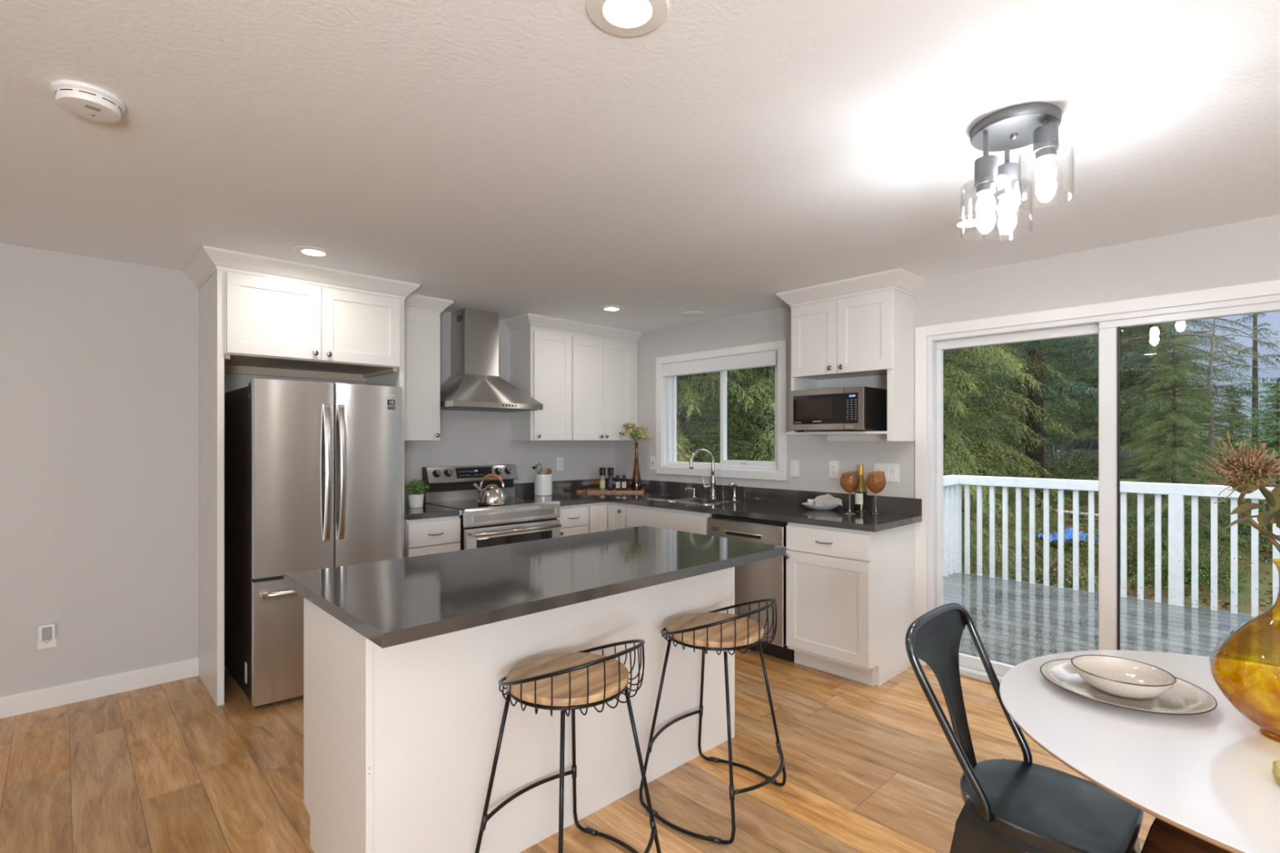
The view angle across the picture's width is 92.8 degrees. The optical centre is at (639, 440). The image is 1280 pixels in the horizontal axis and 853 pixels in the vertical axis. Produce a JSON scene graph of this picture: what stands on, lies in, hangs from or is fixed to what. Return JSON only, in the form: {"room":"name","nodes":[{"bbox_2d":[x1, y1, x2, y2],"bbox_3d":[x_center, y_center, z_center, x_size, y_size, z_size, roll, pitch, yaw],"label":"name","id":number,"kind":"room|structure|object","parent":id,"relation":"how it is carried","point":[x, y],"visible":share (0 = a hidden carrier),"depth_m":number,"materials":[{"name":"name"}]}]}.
{"room":"kitchen","nodes":[
{"label":"kitchen","id":0,"kind":"room"},
{"bbox_2d":[0,243,614,697],"bbox_3d":[-2.991,0.249,3.265,7.720,2.449,0.120,0,0,-44],"label":"wall","id":1,"kind":"structure","parent":0,"point":[99,357],"depth_m":3.29,"materials":[{"name":"grey paint"}]},
{"bbox_2d":[37,624,57,649],"bbox_3d":[-3.042,1.010,3.128,0.072,0.116,0.008,0,0,-44],"label":"wall outlet","id":2,"kind":"object","parent":1,"relation":"attached to","point":[52,642],"visible":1,"depth_m":3.13,"materials":[{"name":"white plastic"}]},
{"bbox_2d":[39,622,55,641],"bbox_3d":[-3.028,0.981,3.114,0.060,0.077,0.032,0,0,-44],"label":"plug","id":3,"kind":"object","parent":2,"relation":"attached to","point":[46,632],"visible":1,"depth_m":3.10,"materials":[{"name":"white plastic"}]},
{"bbox_2d":[0,657,198,718],"bbox_3d":[-4.125,1.323,2.095,4.264,0.103,0.014,0,0,-44],"label":"baseboard","id":4,"kind":"structure","parent":1,"relation":"attached to","point":[22,703],"depth_m":3.25,"materials":[{"name":"white paint"}]},
{"bbox_2d":[404,489,420,503],"bbox_3d":[-1.738,0.409,4.359,0.360,0.102,0.020,0,0,-44],"label":"backsplash","id":5,"kind":"structure","parent":1,"relation":"attached to","point":[406,498],"depth_m":4.39,"materials":[{"name":"stone"}]},
{"bbox_2d":[404,293,453,440],"bbox_3d":[-1.590,-0.485,4.253,0.428,0.978,0.378,0,0,-44],"label":"upper cabinet","id":6,"kind":"object","parent":1,"relation":"attached to","point":[422,313],"visible":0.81,"depth_m":4.16,"materials":[{"name":"white paint"}]},
{"bbox_2d":[440,307,542,412],"bbox_3d":[-1.171,-0.601,4.571,0.732,0.748,0.494,0,0,-44],"label":"range hood","id":7,"kind":"object","parent":1,"relation":"attached to","point":[474,382],"visible":0.94,"depth_m":4.54,"materials":[{"name":"silver metal"}]},
{"bbox_2d":[502,313,642,440],"bbox_3d":[-0.550,-0.485,5.242,1.215,0.978,0.378,0,0,-44],"label":"upper cabinet","id":8,"kind":"object","parent":1,"relation":"attached to","point":[585,384],"visible":0.95,"depth_m":5.03,"materials":[{"name":"white paint"}]},
{"bbox_2d":[0,646,1155,852],"bbox_3d":[0.141,1.434,-0.118,7.600,0.120,9.100,0,0,-44],"label":"floor","id":9,"kind":"structure","parent":0,"point":[163,767],"depth_m":2.48,"materials":[{"name":"brown wood"}]},
{"bbox_2d":[184,245,419,706],"bbox_3d":[-2.006,0.200,3.669,1.111,2.348,0.652,0,0,-44],"label":"cabinet","id":10,"kind":"object","parent":9,"relation":"on","point":[250,323],"visible":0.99,"depth_m":3.38,"materials":[{"name":"white paint"}]},
{"bbox_2d":[224,378,401,707],"bbox_3d":[-1.904,0.531,3.573,0.755,1.685,0.831,0,0,-44],"label":"refrigerator","id":11,"kind":"object","parent":9,"relation":"on","point":[313,470],"visible":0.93,"depth_m":3.24,"materials":[{"name":"silver metal"}]},
{"bbox_2d":[404,515,460,557],"bbox_3d":[-1.518,0.935,4.126,0.358,0.878,0.660,0,0,-44],"label":"base cabinet","id":12,"kind":"object","parent":9,"relation":"on","point":[425,536],"visible":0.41,"depth_m":3.90,"materials":[{"name":"white paint"}]},
{"bbox_2d":[404,489,462,519],"bbox_3d":[-1.524,0.427,4.134,0.360,0.138,0.641,0,0,-44],"label":"countertop","id":13,"kind":"structure","parent":12,"relation":"on","point":[427,511],"depth_m":3.98,"materials":[{"name":"stone"}]},
{"bbox_2d":[404,479,430,508],"bbox_3d":[-1.526,0.362,4.160,0.175,0.197,0.176,0,0,-44],"label":"potted plant","id":14,"kind":"object","parent":13,"relation":"on","point":[415,500],"visible":1,"depth_m":4.12,"materials":[{"name":"green plant"}]},
{"bbox_2d":[422,464,561,550],"bbox_3d":[-1.074,0.786,4.474,0.758,1.176,0.729,0,0,-44],"label":"range","id":15,"kind":"object","parent":9,"relation":"on","point":[522,519],"visible":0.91,"depth_m":4.42,"materials":[{"name":"silver metal"}]},
{"bbox_2d":[472,473,506,506],"bbox_3d":[-1.044,0.346,4.288,0.210,0.220,0.204,0,0,-38],"label":"tea kettle","id":16,"kind":"object","parent":15,"relation":"on","point":[491,495],"visible":1,"depth_m":4.23,"materials":[{"name":"silver metal"}]},
{"bbox_2d":[303,567,734,852],"bbox_3d":[-0.381,0.935,2.487,1.650,0.878,0.643,0,0,-44],"label":"kitchen island","id":17,"kind":"object","parent":9,"relation":"on","point":[400,741],"visible":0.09,"depth_m":1.99,"materials":[{"name":"white paint"}]},
{"bbox_2d":[283,525,786,648],"bbox_3d":[-0.296,0.478,2.364,1.717,0.036,0.889,0,0,-44],"label":"island countertop","id":18,"kind":"structure","parent":17,"relation":"on","point":[392,602],"depth_m":2.04,"materials":[{"name":"stone"}]},
{"bbox_2d":[475,639,661,852],"bbox_3d":[-0.203,0.983,1.854,0.493,0.779,0.531,0,0,41],"label":"bar stool","id":19,"kind":"object","parent":9,"relation":"on","point":[559,681],"visible":1,"depth_m":1.83,"materials":[{"name":"black"}]},
{"bbox_2d":[556,503,588,537],"bbox_3d":[-0.717,0.935,4.887,0.316,0.878,0.660,0,0,-44],"label":"base cabinet","id":20,"kind":"object","parent":9,"relation":"on","point":[574,519],"visible":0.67,"depth_m":4.68,"materials":[{"name":"white paint"}]},
{"bbox_2d":[587,502,627,533],"bbox_3d":[-0.241,0.935,5.207,0.811,0.878,0.848,0,0,-44],"label":"base cabinet","id":21,"kind":"object","parent":9,"relation":"on","point":[603,516],"visible":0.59,"depth_m":4.84,"materials":[{"name":"white paint"}]},
{"bbox_2d":[513,477,921,532],"bbox_3d":[0.335,0.427,4.372,1.133,0.138,2.858,0,0,-44],"label":"countertop","id":22,"kind":"structure","parent":21,"relation":"on","point":[785,505],"depth_m":4.34,"materials":[{"name":"stone"}]},
{"bbox_2d":[533,473,552,496],"bbox_3d":[-0.807,0.372,5.086,0.156,0.176,0.156,0,0,-44],"label":"utensil crock","id":23,"kind":"object","parent":22,"relation":"on","point":[543,483],"visible":0.98,"depth_m":5.02,"materials":[{"name":"white ceramic"}]},
{"bbox_2d":[575,488,644,493],"bbox_3d":[-0.266,0.451,5.402,0.615,0.018,0.170,0,0,0],"label":"cutting board","id":24,"kind":"object","parent":22,"relation":"on","point":[588,491],"visible":0.98,"depth_m":5.32,"materials":[{"name":"brown wood"}]},
{"bbox_2d":[599,467,605,490],"bbox_3d":[-0.331,0.343,5.387,0.056,0.199,0.056,0,0,0],"label":"grinder","id":25,"kind":"object","parent":24,"relation":"on","point":[602,470],"visible":1,"depth_m":5.37,"materials":[{"name":"yellow glass"}]},
{"bbox_2d":[607,467,613,490],"bbox_3d":[-0.258,0.343,5.392,0.056,0.199,0.056,0,0,0],"label":"grinder","id":26,"kind":"object","parent":24,"relation":"on","point":[610,470],"visible":1,"depth_m":5.37,"materials":[{"name":"glass"}]},
{"bbox_2d":[631,442,641,490],"bbox_3d":[-0.031,0.232,5.392,0.090,0.420,0.090,0,0,-44],"label":"bud vase","id":27,"kind":"object","parent":24,"relation":"on","point":[636,481],"visible":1,"depth_m":5.37,"materials":[{"name":"orange glass"}]},
{"bbox_2d":[618,422,652,443],"bbox_3d":[-0.017,-0.006,5.407,0.321,0.296,0.239,0,0,-44],"label":"flower sprig","id":28,"kind":"object","parent":27,"relation":"in","point":[638,433],"visible":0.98,"depth_m":5.36,"materials":[{"name":"green plant"}]},
{"bbox_2d":[660,499,716,506],"bbox_3d":[0.366,0.591,4.668,0.450,0.190,0.768,0,0,-44],"label":"sink","id":29,"kind":"object","parent":22,"relation":"in","point":[668,500],"visible":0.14,"depth_m":4.92,"materials":[{"name":"silver metal"}]},
{"bbox_2d":[660,499,703,504],"bbox_3d":[0.237,0.591,4.804,0.450,0.190,0.392,0,0,-44],"label":"basin","id":30,"kind":"object","parent":29,"relation":"in","point":[669,500],"depth_m":4.97,"materials":[{"name":"silver metal"}]},
{"bbox_2d":[688,448,716,498],"bbox_3d":[0.489,0.265,4.817,0.235,0.390,0.085,0,0,-18],"label":"kitchen faucet","id":31,"kind":"object","parent":22,"relation":"on","point":[713,491],"visible":1,"depth_m":4.82,"materials":[{"name":"grey metal"}]},
{"bbox_2d":[801,502,839,510],"bbox_3d":[1.200,0.442,4.045,0.250,0.036,0.250,0,0,-44],"label":"dinner plate","id":32,"kind":"object","parent":22,"relation":"on","point":[824,507],"visible":0.83,"depth_m":3.97,"materials":[{"name":"white ceramic"}]},
{"bbox_2d":[813,493,842,507],"bbox_3d":[1.227,0.395,3.987,0.168,0.085,0.100,0,0,5],"label":"cloth napkin","id":33,"kind":"object","parent":32,"relation":"on","point":[827,499],"visible":1,"depth_m":3.97,"materials":[{"name":"white fabric"}]},
{"bbox_2d":[840,471,860,514],"bbox_3d":[1.305,0.326,3.793,0.120,0.269,0.120,0,0,-2],"label":"wine glass","id":34,"kind":"object","parent":22,"relation":"on","point":[857,473],"visible":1,"depth_m":3.77,"materials":[{"name":"clear glass"}]},
{"bbox_2d":[840,471,860,493],"bbox_3d":[1.305,0.260,3.793,0.120,0.138,0.120,0,0,-2],"label":"bowl","id":35,"kind":"object","parent":34,"relation":"on","point":[857,473],"depth_m":3.77,"materials":[{"name":"orange glass"}]},
{"bbox_2d":[854,464,866,511],"bbox_3d":[1.429,0.309,3.944,0.076,0.301,0.076,0,0,8],"label":"wine bottle","id":36,"kind":"object","parent":22,"relation":"on","point":[860,494],"visible":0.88,"depth_m":3.92,"materials":[{"name":"green glass"}]},
{"bbox_2d":[865,471,886,515],"bbox_3d":[1.460,0.326,3.775,0.120,0.269,0.120,0,0,-2],"label":"wine glass","id":37,"kind":"object","parent":22,"relation":"on","point":[883,473],"visible":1,"depth_m":3.75,"materials":[{"name":"clear glass"}]},
{"bbox_2d":[865,471,886,493],"bbox_3d":[1.460,0.260,3.775,0.120,0.138,0.120,0,0,-2],"label":"bowl","id":38,"kind":"object","parent":37,"relation":"on","point":[866,481],"depth_m":3.75,"materials":[{"name":"orange glass"}]},
{"bbox_2d":[626,504,712,535],"bbox_3d":[0.391,0.935,4.656,0.659,0.878,0.817,0,0,-44],"label":"base cabinet","id":39,"kind":"object","parent":9,"relation":"on","point":[691,522],"visible":0.06,"depth_m":4.42,"materials":[{"name":"white paint"}]},
{"bbox_2d":[639,598,786,844],"bbox_3d":[0.302,0.983,2.329,0.493,0.779,0.531,0,0,37],"label":"bar stool","id":40,"kind":"object","parent":9,"relation":"on","point":[712,629],"visible":0.98,"depth_m":2.27,"materials":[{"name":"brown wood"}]},
{"bbox_2d":[707,514,793,662],"bbox_3d":[0.887,0.940,4.137,0.616,0.861,0.608,0,0,-44],"label":"dishwasher","id":41,"kind":"object","parent":9,"relation":"on","point":[766,579],"visible":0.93,"depth_m":3.83,"materials":[{"name":"silver metal"}]},
{"bbox_2d":[784,522,915,686],"bbox_3d":[1.282,0.935,3.718,0.660,0.878,0.526,0,0,-44],"label":"base cabinet","id":42,"kind":"object","parent":9,"relation":"on","point":[851,593],"visible":0.96,"depth_m":3.50,"materials":[{"name":"white paint"}]},
{"bbox_2d":[905,603,1143,852],"bbox_3d":[1.015,0.932,1.597,0.449,0.885,0.491,0,0,-44],"label":"dining chair","id":43,"kind":"object","parent":9,"relation":"on","point":[1011,806],"visible":0.98,"depth_m":1.57,"materials":[{"name":"black metal"}]},
{"bbox_2d":[999,649,1279,852],"bbox_3d":[1.395,0.999,1.241,1.142,0.750,1.142,0,0,-44],"label":"dining table","id":44,"kind":"object","parent":9,"relation":"on","point":[1206,780],"visible":0.84,"depth_m":1.25,"materials":[{"name":"white laminate"}]},
{"bbox_2d":[1040,658,1217,715],"bbox_3d":[1.184,0.610,1.496,0.339,0.028,0.339,0,0,-44],"label":"charger plate","id":45,"kind":"object","parent":44,"relation":"on","point":[1184,698],"visible":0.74,"depth_m":1.45,"materials":[{"name":"beige ceramic"}]},
{"bbox_2d":[1071,654,1176,699],"bbox_3d":[1.183,0.588,1.498,0.204,0.052,0.204,0,0,-44],"label":"bowl","id":46,"kind":"object","parent":45,"relation":"on","point":[1123,677],"visible":1,"depth_m":1.51,"materials":[{"name":"beige ceramic"}]},
{"bbox_2d":[1208,559,1279,742],"bbox_3d":[1.364,0.439,1.272,0.259,0.370,0.260,0,0,-44],"label":"glass vase","id":47,"kind":"object","parent":44,"relation":"on","point":[1237,644],"visible":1,"depth_m":1.29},
{"bbox_2d":[1191,431,1279,552],"bbox_3d":[1.276,0.253,1.255,0.207,0.543,0.150,0,0,28],"label":"flower","id":48,"kind":"object","parent":47,"relation":"in","point":[1246,474],"visible":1,"depth_m":1.26,"materials":[{"name":"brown plant"}]},
{"bbox_2d":[0,0,1279,332],"bbox_3d":[0.143,-1.035,-0.033,7.720,0.120,9.220,0,0,-44],"label":"ceiling","id":49,"kind":"structure","parent":0,"point":[507,158],"depth_m":1.97,"materials":[{"name":"white paint"}]},
{"bbox_2d":[49,80,125,122],"bbox_3d":[-1.562,-0.952,1.729,0.160,0.046,0.160,0,0,35],"label":"smoke detector","id":50,"kind":"object","parent":49,"relation":"attached to","point":[82,100],"visible":1,"depth_m":1.70,"materials":[{"name":"white plastic"}]},
{"bbox_2d":[292,245,333,257],"bbox_3d":[-1.687,-0.971,3.150,0.188,0.009,0.188,0,0,-44],"label":"recessed light","id":51,"kind":"object","parent":49,"relation":"in","point":[308,251],"visible":1,"depth_m":3.14,"materials":[{"name":"white plastic"}]},
{"bbox_2d":[585,0,669,36],"bbox_3d":[-0.028,-0.971,1.374,0.188,0.009,0.188,0,0,-44],"label":"recessed light","id":52,"kind":"object","parent":49,"relation":"in","point":[628,18],"visible":1,"depth_m":1.39,"materials":[{"name":"white plastic"}]},
{"bbox_2d":[947,213,995,230],"bbox_3d":[1.477,-0.971,2.721,0.188,0.009,0.188,0,0,-44],"label":"recessed light","id":53,"kind":"object","parent":49,"relation":"in","point":[971,221],"visible":0.84,"depth_m":2.72,"materials":[{"name":"white plastic"}]},
{"bbox_2d":[960,102,1074,239],"bbox_3d":[1.163,-0.803,1.865,0.289,0.343,0.282,0,0,-44],"label":"flush ceiling light","id":54,"kind":"object","parent":49,"relation":"attached to","point":[1006,130],"visible":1,"depth_m":1.84,"materials":[{"name":"grey metal"}]},
{"bbox_2d":[973,155,997,221],"bbox_3d":[1.058,-0.764,1.865,0.063,0.188,0.063,0,0,-44],"label":"bulb","id":55,"kind":"object","parent":54,"relation":"attached to","point":[985,167],"depth_m":1.84,"materials":[{"name":"white glass"}]},
{"bbox_2d":[995,162,1017,222],"bbox_3d":[1.179,-0.788,1.958,0.063,0.180,0.063,0,0,-44],"label":"bulb","id":56,"kind":"object","parent":54,"relation":"attached to","point":[1003,188],"depth_m":1.94,"materials":[{"name":"white glass"}]},
{"bbox_2d":[1033,123,1058,187],"bbox_3d":[1.197,-0.831,1.799,0.063,0.174,0.063,0,0,-44],"label":"bulb","id":57,"kind":"object","parent":54,"relation":"attached to","point":[1046,137],"depth_m":1.78,"materials":[{"name":"white glass"}]},
{"bbox_2d":[614,214,1279,497],"bbox_3d":[2.871,0.260,2.628,0.140,2.469,9.120,0,0,-44],"label":"wall","id":58,"kind":"structure","parent":0,"point":[1247,251],"depth_m":3.52,"materials":[{"name":"grey paint"}]},
{"bbox_2d":[655,339,786,480],"bbox_3d":[0.648,-0.215,4.942,0.143,1.021,1.329,0,0,-44],"label":"window","id":59,"kind":"structure","parent":58,"relation":"in","point":[666,463],"depth_m":4.92,"materials":[{"name":"white paint"}]},
{"bbox_2d":[662,350,777,377],"bbox_3d":[0.621,-0.605,4.917,0.057,0.110,1.178,0,0,-44],"label":"roller shade","id":60,"kind":"object","parent":59,"relation":"attached to","point":[769,358],"visible":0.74,"depth_m":4.84,"materials":[{"name":"white fabric"}]},
{"bbox_2d":[790,460,799,476],"bbox_3d":[1.109,0.203,4.372,0.012,0.116,0.072,0,0,-44],"label":"light switch","id":61,"kind":"object","parent":58,"relation":"attached to","point":[794,464],"visible":1,"depth_m":4.37,"materials":[{"name":"white plastic"}]},
{"bbox_2d":[828,461,839,478],"bbox_3d":[1.319,0.200,4.153,0.008,0.116,0.072,0,0,-44],"label":"wall outlet","id":62,"kind":"object","parent":58,"relation":"attached to","point":[833,466],"visible":1,"depth_m":4.15,"materials":[{"name":"white plastic"}]},
{"bbox_2d":[776,267,926,441],"bbox_3d":[1.325,-0.484,3.878,0.378,0.982,0.823,0,0,-44],"label":"upper cabinet","id":63,"kind":"object","parent":58,"relation":"attached to","point":[865,340],"visible":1,"depth_m":3.72,"materials":[{"name":"white paint"}]},
{"bbox_2d":[786,431,887,435],"bbox_3d":[1.323,-0.045,3.924,0.318,0.016,0.679,0,0,-44],"label":"shelf","id":64,"kind":"object","parent":63,"relation":"attached to","point":[806,433],"depth_m":3.89,"materials":[{"name":"white paint"}]},
{"bbox_2d":[790,386,887,431],"bbox_3d":[1.278,-0.186,3.909,0.363,0.268,0.503,0,0,-44],"label":"microwave oven","id":65,"kind":"object","parent":63,"relation":"on","point":[859,408],"visible":0.99,"depth_m":3.75,"materials":[{"name":"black metal"}]},
{"bbox_2d":[874,462,899,482],"bbox_3d":[1.570,0.207,3.886,0.012,0.116,0.165,0,0,-44],"label":"light switch","id":66,"kind":"object","parent":58,"relation":"attached to","point":[891,471],"visible":0.91,"depth_m":3.88,"materials":[{"name":"white plastic"}]},
{"bbox_2d":[915,279,1279,684],"bbox_3d":[2.521,0.341,2.968,0.158,2.066,2.274,0,0,-44],"label":"door","id":67,"kind":"structure","parent":58,"relation":"in","point":[1105,319],"depth_m":3.23,"materials":[{"name":"white paint"}]},
{"label":"outside","id":68,"kind":"structure","parent":0,"visible":0},
{"bbox_2d":[943,437,1279,614],"bbox_3d":[36.291,2.023,47.416,110.000,4.702,150.000,0,0,-44],"label":"bushes","id":69,"kind":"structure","parent":68,"point":[1264,566],"depth_m":12.02,"materials":[{"name":"green plant"}]},
{"bbox_2d":[676,365,774,462],"bbox_3d":[0.863,-2.282,12.571,7.319,15.023,6.701,0,0,-28],"label":"cedar tree","id":70,"kind":"object","parent":69,"relation":"on","point":[680,447],"visible":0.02,"depth_m":12.24,"materials":[{"name":"green plant"}]},
{"bbox_2d":[684,370,770,462],"bbox_3d":[0.410,-4.250,17.121,7.793,17.050,9.216,0,0,0],"label":"tree","id":71,"kind":"object","parent":69,"relation":"on","point":[729,371],"visible":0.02,"depth_m":15.92,"materials":[{"name":"green plant"}]},
{"bbox_2d":[684,366,774,462],"bbox_3d":[2.620,-5.326,19.195,8.867,17.500,9.168,0,0,-40],"label":"fir tree","id":72,"kind":"object","parent":69,"relation":"on","point":[740,408],"visible":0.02,"depth_m":18.83,"materials":[{"name":"green plant"}]},
{"bbox_2d":[684,365,774,462],"bbox_3d":[5.593,-4.417,28.506,7.411,12.525,7.410,0,0,16],"label":"conifer","id":73,"kind":"object","parent":69,"relation":"on","point":[771,366],"visible":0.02,"depth_m":27.67,"materials":[{"name":"green plant"}]},
{"bbox_2d":[676,366,998,556],"bbox_3d":[2.425,-3.528,12.030,8.797,16.275,7.439,0,0,31],"label":"tree","id":74,"kind":"object","parent":69,"relation":"on","point":[766,400],"visible":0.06,"depth_m":12.19,"materials":[{"name":"green plant"}]},
{"bbox_2d":[755,344,1028,576],"bbox_3d":[6.194,-5.141,16.593,7.439,16.275,8.797,0,0,32],"label":"tree","id":75,"kind":"object","parent":69,"relation":"on","point":[961,423],"visible":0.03,"depth_m":15.23,"materials":[{"name":"green plant"}]},
{"bbox_2d":[942,351,1026,471],"bbox_3d":[13.841,-4.415,26.567,7.384,12.481,7.385,0,0,27],"label":"conifer","id":76,"kind":"object","parent":69,"relation":"on","point":[1022,440],"visible":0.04,"depth_m":25.47,"materials":[{"name":"green plant"}]},
{"bbox_2d":[942,339,1098,478],"bbox_3d":[12.381,-5.827,22.349,8.378,15.500,7.085,0,0,33],"label":"tree","id":77,"kind":"object","parent":69,"relation":"on","point":[1047,424],"visible":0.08,"depth_m":21.22,"materials":[{"name":"green plant"}]},
{"bbox_2d":[947,339,1095,470],"bbox_3d":[17.520,-4.557,29.437,7.761,13.118,7.762,0,0,25],"label":"conifer","id":78,"kind":"object","parent":69,"relation":"on","point":[1046,356],"visible":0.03,"depth_m":27.01,"materials":[{"name":"green plant"}]},
{"bbox_2d":[942,343,1120,595],"bbox_3d":[5.573,-1.702,11.655,5.628,12.619,6.148,0,0,-41],"label":"cedar tree","id":79,"kind":"object","parent":69,"relation":"on","point":[951,390],"visible":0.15,"depth_m":10.97,"materials":[{"name":"green plant"}]},
{"bbox_2d":[946,389,1121,458],"bbox_3d":[18.387,-0.104,32.000,9.000,5.600,7.200,0,0,0],"label":"tree","id":80,"kind":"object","parent":69,"relation":"on","point":[1096,420],"visible":0.02,"depth_m":29.00,"materials":[{"name":"grey"}]},
{"bbox_2d":[982,533,1088,590],"bbox_3d":[7.808,2.489,12.013,1.894,1.315,1.875,0,0,-43],"label":"shrub","id":81,"kind":"object","parent":69,"relation":"on","point":[1040,555],"visible":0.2,"depth_m":11.76,"materials":[{"name":"green plant"}]},
{"bbox_2d":[1000,428,1127,503],"bbox_3d":[11.755,0.626,17.077,2.757,2.115,2.622,0,0,-13],"label":"shrub","id":82,"kind":"object","parent":69,"relation":"on","point":[1057,473],"visible":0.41,"depth_m":16.72,"materials":[{"name":"green plant"}]},
{"bbox_2d":[1035,527,1098,544],"bbox_3d":[9.581,2.102,13.600,1.150,0.319,0.800,0,0,0],"label":"tarp","id":83,"kind":"object","parent":69,"relation":"on","point":[1040,537],"visible":0.35,"depth_m":13.46,"materials":[{"name":"blue plastic"}]},
{"bbox_2d":[993,436,1146,479],"bbox_3d":[15.039,0.602,21.373,4.450,1.437,1.774,0,0,-6],"label":"parked car","id":84,"kind":"object","parent":69,"relation":"on","point":[1095,447],"visible":0.23,"depth_m":20.53,"materials":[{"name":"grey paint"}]},
{"bbox_2d":[942,327,1260,506],"bbox_3d":[10.508,-6.035,16.624,8.710,16.625,8.424,0,0,-36],"label":"fir tree","id":85,"kind":"object","parent":69,"relation":"on","point":[1034,348],"visible":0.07,"depth_m":15.60,"materials":[{"name":"green plant"}]},
{"bbox_2d":[1053,332,1171,445],"bbox_3d":[22.808,-3.237,29.911,5.979,10.107,5.980,0,0,-8],"label":"conifer","id":86,"kind":"object","parent":69,"relation":"on","point":[1065,373],"visible":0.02,"depth_m":29.99,"materials":[{"name":"green plant"}]},
{"bbox_2d":[961,490,1272,613],"bbox_3d":[8.716,2.870,10.873,12.229,2.974,13.261,0,0,-44],"label":"fallen leaves","id":87,"kind":"object","parent":69,"relation":"on","point":[1152,594],"visible":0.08,"depth_m":12.41,"materials":[{"name":"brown plant"}]},
{"bbox_2d":[1018,320,1255,479],"bbox_3d":[18.665,-4.268,23.094,6.207,12.250,6.418,0,0,-17],"label":"fir tree","id":88,"kind":"object","parent":69,"relation":"on","point":[1086,424],"visible":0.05,"depth_m":22.94,"materials":[{"name":"green plant"}]},
{"bbox_2d":[1079,496,1204,581],"bbox_3d":[9.832,1.867,12.120,1.967,1.586,2.068,0,0,33],"label":"shrub","id":89,"kind":"object","parent":69,"relation":"on","point":[1147,544],"visible":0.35,"depth_m":12.00,"materials":[{"name":"green plant"}]},
{"bbox_2d":[1063,330,1227,477],"bbox_3d":[20.732,-3.545,25.532,6.263,10.584,6.262,0,0,7],"label":"conifer","id":90,"kind":"object","parent":69,"relation":"on","point":[1122,438],"visible":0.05,"depth_m":25.18,"materials":[{"name":"green plant"}]},
{"bbox_2d":[1053,318,1279,509],"bbox_3d":[13.479,-3.228,15.409,4.676,10.230,5.530,0,0,40],"label":"tree","id":91,"kind":"object","parent":69,"relation":"on","point":[1158,326],"visible":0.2,"depth_m":15.13,"materials":[{"name":"green plant"}]},
{"bbox_2d":[1084,320,1268,586],"bbox_3d":[10.335,0.154,11.923,2.848,5.270,2.409,0,0,21],"label":"tree","id":92,"kind":"object","parent":69,"relation":"on","point":[1173,471],"visible":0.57,"depth_m":11.71,"materials":[{"name":"green plant"}]},
{"bbox_2d":[1087,311,1279,504],"bbox_3d":[13.568,-0.707,14.316,4.917,5.076,2.465,0,0,-5],"label":"bare branches","id":93,"kind":"object","parent":69,"relation":"on","point":[1210,373],"visible":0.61,"depth_m":14.53,"materials":[{"name":"plant"}]},
{"bbox_2d":[1127,519,1251,597],"bbox_3d":[10.280,2.109,11.457,1.723,1.322,1.639,0,0,-26],"label":"shrub","id":94,"kind":"object","parent":69,"relation":"on","point":[1188,574],"visible":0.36,"depth_m":11.19,"materials":[{"name":"green plant"}]},
{"bbox_2d":[1143,454,1275,542],"bbox_3d":[12.192,1.164,13.031,2.526,1.753,2.500,0,0,-12],"label":"shrub","id":95,"kind":"object","parent":69,"relation":"on","point":[1203,468],"visible":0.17,"depth_m":12.79,"materials":[{"name":"green plant"}]},
{"bbox_2d":[1214,385,1251,453],"bbox_3d":[40.489,-1.353,41.898,2.903,4.906,2.903,0,0,-43],"label":"conifer","id":96,"kind":"object","parent":69,"relation":"on","point":[1240,402],"visible":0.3,"depth_m":41.78,"materials":[{"name":"green plant"}]},
{"bbox_2d":[1198,478,1275,551],"bbox_3d":[12.373,1.353,12.258,1.967,1.586,2.068,0,0,-10],"label":"shrub","id":97,"kind":"object","parent":69,"relation":"on","point":[1264,503],"visible":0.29,"depth_m":12.10,"materials":[{"name":"green plant"}]},
{"bbox_2d":[1195,312,1279,457],"bbox_3d":[24.317,-4.216,23.987,3.483,12.155,2.788,0,0,-7],"label":"tree","id":98,"kind":"object","parent":69,"relation":"on","point":[1255,344],"visible":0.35,"depth_m":23.96,"materials":[{"name":"green plant"}]},
{"bbox_2d":[1231,380,1279,509],"bbox_3d":[13.184,0.432,12.509,1.883,3.365,1.726,0,0,39],"label":"spruce tree","id":99,"kind":"object","parent":69,"relation":"on","point":[1272,424],"visible":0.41,"depth_m":12.65,"materials":[{"name":"green plant"}]},
{"bbox_2d":[1258,379,1279,452],"bbox_3d":[42.222,-1.490,40.244,3.146,5.316,3.145,0,0,2],"label":"conifer","id":100,"kind":"object","parent":69,"relation":"on","point":[1268,433],"visible":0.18,"depth_m":40.23,"materials":[{"name":"green plant"}]},
{"bbox_3d":[4.433,2.820,3.009,2.630,2.908,6.520,0,0,-44],"label":"framing","id":101,"kind":"object","parent":69,"relation":"on","visible":0},
{"bbox_2d":[942,572,1279,666],"bbox_3d":[4.444,1.351,3.019,2.640,0.030,6.520,0,0,-44],"label":"floor","id":102,"kind":"structure","parent":101,"relation":"on","point":[1203,615],"depth_m":4.49,"materials":[{"name":"grey wood"}]},
{"bbox_2d":[942,475,1279,620],"bbox_3d":[4.256,0.856,3.220,2.625,1.000,5.850,0,0,-44],"label":"deck railing","id":103,"kind":"object","parent":102,"relation":"on","point":[952,484],"visible":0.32,"depth_m":5.33,"materials":[{"name":"white paint"}]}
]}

